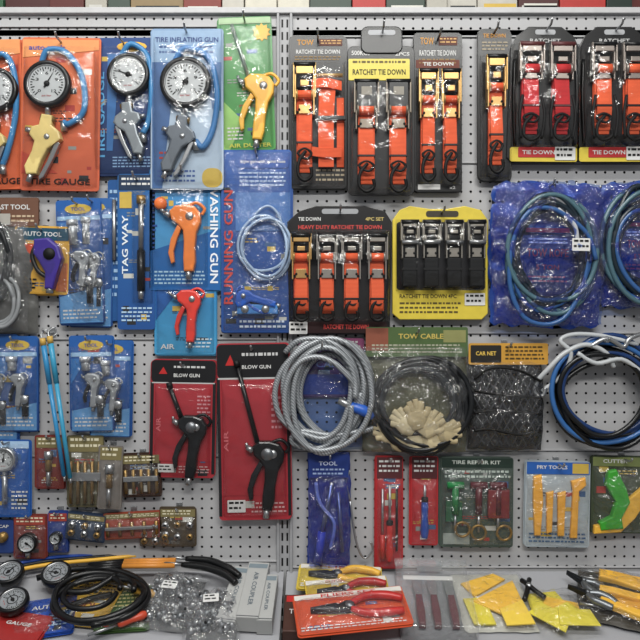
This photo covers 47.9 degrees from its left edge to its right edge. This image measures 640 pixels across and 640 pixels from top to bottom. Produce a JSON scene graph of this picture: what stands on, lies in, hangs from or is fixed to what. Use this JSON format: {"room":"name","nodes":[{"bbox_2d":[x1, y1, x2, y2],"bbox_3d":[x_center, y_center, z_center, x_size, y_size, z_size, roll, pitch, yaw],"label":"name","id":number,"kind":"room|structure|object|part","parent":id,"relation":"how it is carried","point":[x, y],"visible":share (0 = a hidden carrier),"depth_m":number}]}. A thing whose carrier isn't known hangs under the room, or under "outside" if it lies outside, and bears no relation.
{"room":"hardware store","nodes":[
{"label":"hardware store","id":0,"kind":"room"},
{"bbox_2d":[276,13,292,639],"bbox_3d":[-0.079,0.106,1.615,0.037,1.588,0.009,0,0,0],"label":"upright","id":1,"kind":"object","parent":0,"point":[284,22],"depth_m":1.62},
{"bbox_2d":[0,15,639,570],"bbox_3d":[0.022,0.106,1.594,3.060,1.588,0.116,0,0,0],"label":"pegboard","id":2,"kind":"object","parent":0,"point":[604,397],"depth_m":1.62},
{"bbox_2d":[0,520,13,553],"bbox_3d":[-0.719,0.483,1.599,0.079,0.075,0.022,0,0,0],"label":"pack","id":3,"kind":"object","parent":2,"relation":"hanging from","point":[6,526],"visible":1,"depth_m":1.60},
{"bbox_2d":[0,333,19,438],"bbox_3d":[-0.727,0.149,1.589,0.111,0.246,0.062,0,0,0],"label":"pack","id":4,"kind":"object","parent":2,"relation":"hanging from","point":[3,435],"visible":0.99,"depth_m":1.60},
{"bbox_2d":[0,39,21,189],"bbox_3d":[-0.726,-0.458,1.589,0.131,0.337,0.062,-1,0,0],"label":"pack","id":5,"kind":"object","parent":2,"relation":"hanging from","point":[10,49],"visible":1,"depth_m":1.60},
{"bbox_2d":[0,439,31,516],"bbox_3d":[-0.703,0.348,1.595,0.110,0.180,0.061,0,0,21],"label":"pack","id":6,"kind":"object","parent":2,"relation":"hanging from","point":[15,454],"visible":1,"depth_m":1.60},
{"bbox_2d":[0,211,38,332],"bbox_3d":[-0.715,-0.111,1.589,0.179,0.285,0.066,0,0,0],"label":"bag","id":7,"kind":"object","parent":2,"relation":"hanging from","point":[19,309],"visible":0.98,"depth_m":1.59},
{"bbox_2d":[0,198,38,225],"bbox_3d":[-0.686,-0.239,1.595,0.127,0.065,0.008,0,0,0],"label":"pack","id":8,"kind":"object","parent":2,"relation":"attached to","point":[22,211],"visible":0.93,"depth_m":1.59},
{"bbox_2d":[0,334,39,431],"bbox_3d":[-0.673,0.140,1.589,0.093,0.219,0.062,0,0,0],"label":"pack","id":9,"kind":"object","parent":2,"relation":"hanging from","point":[19,355],"visible":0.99,"depth_m":1.60},
{"bbox_2d":[14,509,47,558],"bbox_3d":[-0.644,0.479,1.598,0.076,0.108,0.044,0,0,0],"label":"pack","id":10,"kind":"object","parent":2,"relation":"hanging from","point":[31,532],"visible":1,"depth_m":1.60},
{"bbox_2d":[15,223,69,295],"bbox_3d":[-0.619,-0.133,1.591,0.124,0.161,0.061,0,0,18],"label":"pack","id":11,"kind":"object","parent":2,"relation":"hanging from","point":[48,247],"visible":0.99,"depth_m":1.59},
{"bbox_2d":[35,431,65,488],"bbox_3d":[-0.603,0.314,1.598,0.068,0.129,0.044,0,0,0],"label":"pack","id":12,"kind":"object","parent":2,"relation":"hanging from","point":[48,475],"visible":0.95,"depth_m":1.60},
{"bbox_2d":[39,327,71,483],"bbox_3d":[-0.578,0.186,1.589,0.072,0.342,0.062,0,0,0],"label":"tool","id":13,"kind":"object","parent":2,"relation":"hanging from","point":[52,332],"visible":1,"depth_m":1.57},
{"bbox_2d":[48,506,68,552],"bbox_3d":[-0.585,0.469,1.598,0.047,0.102,0.044,0,0,0],"label":"pack","id":14,"kind":"object","parent":2,"relation":"hanging from","point":[57,519],"visible":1,"depth_m":1.60},
{"bbox_2d":[20,31,100,191],"bbox_3d":[-0.577,-0.458,1.589,0.179,0.343,0.062,1,0,0],"label":"pack","id":15,"kind":"object","parent":2,"relation":"hanging from","point":[61,88],"visible":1,"depth_m":1.60},
{"bbox_2d":[56,196,105,325],"bbox_3d":[-0.529,-0.130,1.593,0.105,0.284,0.061,0,0,-20],"label":"pack","id":16,"kind":"object","parent":2,"relation":"hanging from","point":[78,307],"visible":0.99,"depth_m":1.59},
{"bbox_2d":[65,508,105,542],"bbox_3d":[-0.521,0.460,1.599,0.090,0.074,0.044,0,0,16],"label":"pack","id":17,"kind":"object","parent":2,"relation":"hanging from","point":[88,526],"visible":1,"depth_m":1.60},
{"bbox_2d":[67,431,103,506],"bbox_3d":[-0.522,0.334,1.598,0.084,0.170,0.044,0,0,0],"label":"pack","id":18,"kind":"object","parent":2,"relation":"hanging from","point":[83,450],"visible":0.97,"depth_m":1.60},
{"bbox_2d":[69,194,112,327],"bbox_3d":[-0.510,-0.129,1.589,0.099,0.294,0.062,1,0,0],"label":"pack","id":19,"kind":"object","parent":2,"relation":"hanging from","point":[95,259],"visible":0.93,"depth_m":1.61},
{"bbox_2d":[69,334,115,431],"bbox_3d":[-0.506,0.139,1.589,0.100,0.216,0.062,-1,0,0],"label":"pack","id":20,"kind":"object","parent":2,"relation":"hanging from","point":[87,390],"visible":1,"depth_m":1.59},
{"bbox_2d":[97,441,123,509],"bbox_3d":[-0.464,0.345,1.595,0.050,0.148,0.048,0,0,-38],"label":"pack","id":21,"kind":"object","parent":2,"relation":"hanging from","point":[110,457],"visible":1,"depth_m":1.59},
{"bbox_2d":[90,340,133,436],"bbox_3d":[-0.466,0.151,1.589,0.096,0.222,0.062,1,0,0],"label":"pack","id":22,"kind":"object","parent":2,"relation":"hanging from","point":[120,388],"visible":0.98,"depth_m":1.60},
{"bbox_2d":[108,180,117,321],"bbox_3d":[-0.450,-0.154,1.608,0.048,0.317,0.017,0,0,0],"label":"pack","id":23,"kind":"object","parent":2,"relation":"hanging from","point":[112,184],"visible":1,"depth_m":1.61},
{"bbox_2d":[100,31,152,176],"bbox_3d":[-0.438,-0.476,1.589,0.145,0.310,0.062,0,0,0],"label":"pack","id":24,"kind":"object","parent":2,"relation":"hanging from","point":[126,70],"visible":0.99,"depth_m":1.60},
{"bbox_2d":[103,506,160,539],"bbox_3d":[-0.418,0.455,1.598,0.131,0.073,0.045,0,0,8],"label":"pack","id":25,"kind":"object","parent":2,"relation":"hanging from","point":[130,524],"visible":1,"depth_m":1.60},
{"bbox_2d":[118,170,154,329],"bbox_3d":[-0.405,-0.153,1.604,0.069,0.349,0.066,0,0,-43],"label":"pack","id":26,"kind":"object","parent":2,"relation":"hanging from","point":[136,301],"visible":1,"depth_m":1.60},
{"bbox_2d":[123,449,161,497],"bbox_3d":[-0.395,0.343,1.599,0.088,0.107,0.045,0,0,-15],"label":"pack","id":27,"kind":"object","parent":2,"relation":"hanging from","point":[138,481],"visible":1,"depth_m":1.60},
{"bbox_2d":[140,524,168,545],"bbox_3d":[-0.366,0.476,1.598,0.075,0.062,0.044,0,0,0],"label":"pack","id":28,"kind":"object","parent":2,"relation":"hanging from","point":[155,541],"visible":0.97,"depth_m":1.60},
{"bbox_2d":[159,502,196,546],"bbox_3d":[-0.317,0.457,1.598,0.084,0.095,0.044,0,0,0],"label":"pack","id":29,"kind":"object","parent":2,"relation":"hanging from","point":[180,521],"visible":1,"depth_m":1.60},
{"bbox_2d":[149,359,216,484],"bbox_3d":[-0.305,0.225,1.589,0.149,0.277,0.062,1,0,0],"label":"pack","id":30,"kind":"object","parent":2,"relation":"hanging from","point":[183,392],"visible":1,"depth_m":1.60},
{"bbox_2d":[149,163,220,291],"bbox_3d":[-0.299,-0.203,1.589,0.160,0.279,0.062,0,0,0],"label":"pack","id":31,"kind":"object","parent":2,"relation":"hanging from","point":[186,255],"visible":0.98,"depth_m":1.60},
{"bbox_2d":[154,287,216,355],"bbox_3d":[-0.300,0.001,1.597,0.141,0.158,0.031,0,0,0],"label":"pack","id":32,"kind":"object","parent":2,"relation":"hanging from","point":[185,320],"visible":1,"depth_m":1.60},
{"bbox_2d":[151,22,223,189],"bbox_3d":[-0.295,-0.469,1.589,0.163,0.362,0.062,0,0,0],"label":"pack","id":33,"kind":"object","parent":2,"relation":"hanging from","point":[187,65],"visible":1,"depth_m":1.59},
{"bbox_2d":[217,9,279,149],"bbox_3d":[-0.158,-0.525,1.592,0.134,0.304,0.062,0,0,-14],"label":"pack","id":34,"kind":"object","parent":2,"relation":"hanging from","point":[249,86],"visible":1,"depth_m":1.60},
{"bbox_2d":[216,342,292,519],"bbox_3d":[-0.146,0.247,1.589,0.164,0.393,0.062,-1,0,0],"label":"pack","id":35,"kind":"object","parent":2,"relation":"hanging from","point":[255,453],"visible":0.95,"depth_m":1.59},
{"bbox_2d":[221,147,292,332],"bbox_3d":[-0.140,-0.175,1.588,0.160,0.408,0.063,0,0,0],"label":"pack","id":36,"kind":"object","parent":2,"relation":"hanging from","point":[257,192],"visible":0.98,"depth_m":1.60},
{"bbox_2d":[289,29,346,189],"bbox_3d":[-0.004,-0.462,1.589,0.131,0.344,0.062,0,0,0],"label":"pack","id":37,"kind":"object","parent":2,"relation":"hanging from","point":[317,64],"visible":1,"depth_m":1.60},
{"bbox_2d":[0,7,639,568],"bbox_3d":[0.022,-0.070,1.621,3.060,1.259,0.025,0,0,0],"label":"trim","id":38,"kind":"structure","parent":2,"relation":"attached to","point":[3,10],"depth_m":1.61},
{"bbox_2d":[0,30,639,38],"bbox_3d":[0.011,-0.646,1.732,2.588,0.014,0.225,0,0,0],"label":"shelf board","id":39,"kind":"object","parent":2,"relation":"attached to","point":[9,32],"visible":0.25,"depth_m":1.62},
{"bbox_2d":[0,0,639,6],"bbox_3d":[0.010,-0.715,1.720,2.000,0.125,0.092,0,0,0],"label":"goods","id":40,"kind":"object","parent":39,"relation":"on","point":[3,3],"visible":0.02,"depth_m":1.69},
{"bbox_2d":[0,565,639,639],"bbox_3d":[0.022,0.607,1.482,2.385,0.148,0.268,0,0,0],"label":"display shelf","id":41,"kind":"object","parent":2,"relation":"attached to","point":[544,581],"depth_m":1.47},
{"bbox_2d":[0,587,29,616],"bbox_3d":[-0.636,0.592,1.436,0.082,0.079,0.131,0,0,-1],"label":"gauge","id":42,"kind":"object","parent":41,"relation":"on","point":[14,600],"visible":1,"depth_m":1.46},
{"bbox_2d":[0,560,24,587],"bbox_3d":[-0.661,0.561,1.524,0.069,0.070,0.131,0,0,-23],"label":"gauge","id":43,"kind":"object","parent":42,"relation":"on","point":[12,572],"visible":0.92,"depth_m":1.55},
{"bbox_2d":[20,554,135,569],"bbox_3d":[-0.548,0.537,1.612,0.293,0.036,0.035,0,0,-11],"label":"bundle","id":44,"kind":"object","parent":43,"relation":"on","point":[29,564],"visible":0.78,"depth_m":1.61},
{"bbox_2d":[0,612,54,639],"bbox_3d":[-0.607,0.615,1.437,0.130,0.041,0.075,0,0,9],"label":"packet","id":45,"kind":"object","parent":41,"relation":"on","point":[22,626],"visible":0.92,"depth_m":1.44},
{"bbox_2d":[23,595,76,637],"bbox_3d":[-0.562,0.606,1.469,0.125,0.053,0.099,0,0,-11],"label":"packet","id":46,"kind":"object","parent":41,"relation":"on","point":[42,607],"visible":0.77,"depth_m":1.48},
{"bbox_3d":[-0.483,0.569,1.489,0.269,0.072,0.156,0,0,10],"label":"black air hose coil","id":47,"kind":"part","parent":41,"relation":"part of"},
{"bbox_2d":[87,611,146,636],"bbox_3d":[-0.402,0.602,1.429,0.117,0.030,0.017,0,0,-27],"label":"screwdriver","id":48,"kind":"object","parent":41,"relation":"on","point":[142,615],"visible":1,"depth_m":1.43},
{"bbox_2d":[93,585,151,634],"bbox_3d":[-0.403,0.598,1.496,0.112,0.057,0.122,0,0,-5],"label":"packet","id":49,"kind":"object","parent":41,"relation":"on","point":[126,598],"visible":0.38,"depth_m":1.45},
{"bbox_2d":[48,579,127,627],"bbox_3d":[-0.487,0.590,1.513,0.123,0.061,0.127,0,0,9],"label":"packet","id":50,"kind":"object","parent":49,"relation":"on","point":[103,594],"visible":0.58,"depth_m":1.50},
{"bbox_2d":[40,561,117,595],"bbox_3d":[-0.516,0.547,1.526,0.166,0.050,0.069,0,0,13],"label":"gauge","id":51,"kind":"object","parent":50,"relation":"on","point":[54,572],"visible":0.98,"depth_m":1.52},
{"bbox_2d":[85,558,175,569],"bbox_3d":[-0.412,0.534,1.573,0.190,0.020,0.034,0,0,-5],"label":"rod","id":52,"kind":"object","parent":50,"relation":"on","point":[129,563],"visible":1,"depth_m":1.56},
{"bbox_2d":[142,573,206,632],"bbox_3d":[-0.315,0.583,1.512,0.130,0.082,0.157,0,0,9],"label":"bag","id":53,"kind":"object","parent":41,"relation":"on","point":[167,610],"visible":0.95,"depth_m":1.49},
{"bbox_2d":[109,582,154,597],"bbox_3d":[-0.399,0.571,1.523,0.117,0.024,0.017,0,0,18],"label":"screwdriver","id":54,"kind":"object","parent":53,"relation":"on","point":[138,591],"visible":0.33,"depth_m":1.51},
{"bbox_2d":[186,589,236,639],"bbox_3d":[-0.220,0.591,1.461,0.117,0.074,0.131,0,0,-6],"label":"bag","id":55,"kind":"object","parent":41,"relation":"on","point":[202,623],"visible":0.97,"depth_m":1.43},
{"bbox_2d":[216,566,247,630],"bbox_3d":[-0.176,0.583,1.505,0.042,0.090,0.165,0,0,8],"label":"carton","id":56,"kind":"object","parent":41,"relation":"on","point":[234,593],"visible":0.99,"depth_m":1.48},
{"bbox_2d":[164,555,241,585],"bbox_3d":[-0.252,0.540,1.563,0.181,0.040,0.049,0,0,21],"label":"tool","id":57,"kind":"object","parent":56,"relation":"on","point":[215,566],"visible":1,"depth_m":1.55},
{"bbox_2d":[236,562,269,631],"bbox_3d":[-0.139,0.577,1.509,0.046,0.091,0.168,0,0,4],"label":"carton","id":58,"kind":"object","parent":41,"relation":"on","point":[248,611],"visible":0.99,"depth_m":1.48},
{"bbox_2d":[256,574,277,634],"bbox_3d":[-0.108,0.587,1.494,0.032,0.080,0.139,0,0,2],"label":"carton","id":59,"kind":"object","parent":41,"relation":"on","point":[265,622],"visible":1,"depth_m":1.46},
{"bbox_2d":[282,595,330,639],"bbox_3d":[-0.026,0.604,1.461,0.094,0.060,0.106,0,0,0],"label":"pack","id":60,"kind":"object","parent":41,"relation":"on","point":[289,632],"visible":0.16,"depth_m":1.42},
{"bbox_2d":[293,586,413,637],"bbox_3d":[0.063,0.574,1.426,0.228,0.056,0.103,0,0,-8],"label":"pack","id":61,"kind":"object","parent":41,"relation":"on","point":[383,608],"visible":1,"depth_m":1.41},
{"bbox_2d":[304,575,388,594],"bbox_3d":[0.059,0.566,1.498,0.177,0.048,0.086,0,0,-6],"label":"pack","id":62,"kind":"object","parent":61,"relation":"on","point":[327,585],"visible":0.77,"depth_m":1.51},
{"bbox_2d":[296,564,381,590],"bbox_3d":[0.042,0.555,1.554,0.183,0.043,0.078,0,0,4],"label":"pack","id":63,"kind":"object","parent":62,"relation":"on","point":[306,572],"visible":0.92,"depth_m":1.56},
{"bbox_2d":[395,561,477,639],"bbox_3d":[0.240,0.581,1.506,0.158,0.108,0.200,0,0,2],"label":"case","id":64,"kind":"object","parent":41,"relation":"on","point":[431,599],"visible":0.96,"depth_m":1.50},
{"bbox_2d":[451,574,539,632],"bbox_3d":[0.365,0.585,1.516,0.154,0.078,0.168,0,0,0],"label":"packet","id":65,"kind":"object","parent":41,"relation":"on","point":[489,603],"visible":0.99,"depth_m":1.49},
{"bbox_2d":[520,577,600,632],"bbox_3d":[0.490,0.587,1.489,0.138,0.065,0.146,0,0,-8],"label":"spreader","id":66,"kind":"object","parent":41,"relation":"on","point":[549,607],"visible":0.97,"depth_m":1.47},
{"bbox_2d":[577,569,639,631],"bbox_3d":[0.631,0.583,1.508,0.183,0.087,0.156,0,0,20],"label":"bag","id":67,"kind":"object","parent":41,"relation":"on","point":[625,588],"visible":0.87,"depth_m":1.49},
{"bbox_2d":[567,584,617,610],"bbox_3d":[0.563,0.572,1.490,0.099,0.032,0.041,0,0,37],"label":"pliers","id":68,"kind":"object","parent":67,"relation":"in","point":[592,595],"visible":1,"depth_m":1.48},
{"bbox_2d":[566,570,604,597],"bbox_3d":[0.569,0.562,1.530,0.042,0.038,0.099,0,0,-38],"label":"pliers","id":69,"kind":"object","parent":68,"relation":"on","point":[586,583],"visible":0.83,"depth_m":1.53},
{"bbox_3d":[0.012,0.164,1.580,0.233,0.262,0.080,0,0,0],"label":"steel wire rope coil","id":70,"kind":"part","parent":2,"relation":"part of"},
{"bbox_2d":[307,452,350,565],"bbox_3d":[0.019,0.422,1.587,0.100,0.267,0.066,0,0,0],"label":"tool bag","id":71,"kind":"object","parent":2,"relation":"hanging from","point":[329,528],"visible":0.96,"depth_m":1.59},
{"bbox_2d":[298,338,363,397],"bbox_3d":[0.031,0.162,1.601,0.173,0.244,0.032,0,0,0],"label":"card","id":72,"kind":"object","parent":2,"relation":"attached to","point":[323,380],"visible":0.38,"depth_m":1.61},
{"bbox_2d":[287,204,391,333],"bbox_3d":[0.043,-0.112,1.583,0.232,0.285,0.074,0,0,0],"label":"pack","id":73,"kind":"object","parent":2,"relation":"hanging from","point":[339,270],"visible":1,"depth_m":1.59},
{"bbox_2d":[345,470,373,558],"bbox_3d":[0.087,0.431,1.596,0.064,0.197,0.007,0,0,0],"label":"tool","id":74,"kind":"object","parent":2,"relation":"hanging from","point":[349,471],"visible":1,"depth_m":1.59},
{"bbox_2d":[347,20,414,195],"bbox_3d":[0.135,-0.463,1.584,0.148,0.374,0.071,0,0,0],"label":"pack","id":75,"kind":"object","parent":2,"relation":"hanging from","point":[381,70],"visible":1,"depth_m":1.59},
{"bbox_2d":[374,452,402,568],"bbox_3d":[0.158,0.426,1.597,0.055,0.260,0.063,0,0,-33],"label":"pack","id":76,"kind":"object","parent":2,"relation":"hanging from","point":[388,468],"visible":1,"depth_m":1.60},
{"bbox_2d":[361,326,473,455],"bbox_3d":[0.210,0.155,1.576,0.247,0.284,0.088,0,0,0],"label":"cable","id":77,"kind":"object","parent":2,"relation":"hanging from","point":[424,401],"visible":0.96,"depth_m":1.57},
{"bbox_2d":[409,456,437,545],"bbox_3d":[0.237,0.400,1.597,0.057,0.208,0.062,0,0,-34],"label":"pack","id":78,"kind":"object","parent":2,"relation":"hanging from","point":[423,470],"visible":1,"depth_m":1.60},
{"bbox_2d":[413,27,461,192],"bbox_3d":[0.262,-0.461,1.589,0.109,0.356,0.062,0,0,0],"label":"pack","id":79,"kind":"object","parent":2,"relation":"hanging from","point":[438,56],"visible":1,"depth_m":1.60},
{"bbox_2d":[392,205,487,319],"bbox_3d":[0.266,-0.127,1.584,0.212,0.252,0.071,0,0,0],"label":"pack","id":80,"kind":"object","parent":2,"relation":"hanging from","point":[440,259],"visible":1,"depth_m":1.59},
{"bbox_2d":[438,452,513,547],"bbox_3d":[0.347,0.402,1.589,0.166,0.208,0.062,0,0,0],"label":"pack","id":81,"kind":"object","parent":2,"relation":"hanging from","point":[475,494],"depth_m":1.60},
{"bbox_2d":[477,21,511,181],"bbox_3d":[0.388,-0.479,1.589,0.078,0.345,0.062,0,0,0],"label":"pack","id":82,"kind":"object","parent":2,"relation":"hanging from","point":[493,45],"visible":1,"depth_m":1.60},
{"bbox_2d":[467,340,547,450],"bbox_3d":[0.412,0.171,1.585,0.185,0.254,0.074,0,0,0],"label":"net bag","id":83,"kind":"object","parent":2,"relation":"hanging from","point":[507,415],"visible":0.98,"depth_m":1.59},
{"bbox_2d":[506,18,578,163],"bbox_3d":[0.494,-0.501,1.584,0.165,0.309,0.071,1,0,0],"label":"blister pack","id":84,"kind":"object","parent":2,"relation":"hanging from","point":[543,125],"visible":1,"depth_m":1.59},
{"bbox_2d":[487,178,604,329],"bbox_3d":[0.501,-0.145,1.569,0.264,0.329,0.101,1,0,0],"label":"bag","id":85,"kind":"object","parent":2,"relation":"hanging from","point":[545,269],"visible":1,"depth_m":1.57},
{"bbox_2d":[523,456,590,547],"bbox_3d":[0.528,0.406,1.589,0.146,0.199,0.062,1,0,0],"label":"pack","id":86,"kind":"object","parent":2,"relation":"hanging from","point":[556,504],"visible":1,"depth_m":1.60},
{"bbox_3d":[0.618,0.155,1.578,0.301,0.264,0.084,0,0,0],"label":"battery cable coil","id":87,"kind":"part","parent":2,"relation":"part of"},
{"bbox_2d":[577,18,639,163],"bbox_3d":[0.649,-0.501,1.584,0.166,0.307,0.071,0,0,0],"label":"blister pack","id":88,"kind":"object","parent":2,"relation":"hanging from","point":[609,57],"visible":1,"depth_m":1.59},
{"bbox_2d":[589,452,639,533],"bbox_3d":[0.688,0.385,1.589,0.176,0.178,0.062,1,0,0],"label":"pack","id":89,"kind":"object","parent":2,"relation":"hanging from","point":[614,479],"visible":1,"depth_m":1.60},
{"bbox_2d":[599,180,639,309],"bbox_3d":[0.711,-0.167,1.576,0.209,0.289,0.087,1,0,0],"label":"bag","id":90,"kind":"object","parent":2,"relation":"hanging from","point":[619,232],"visible":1,"depth_m":1.57}
]}

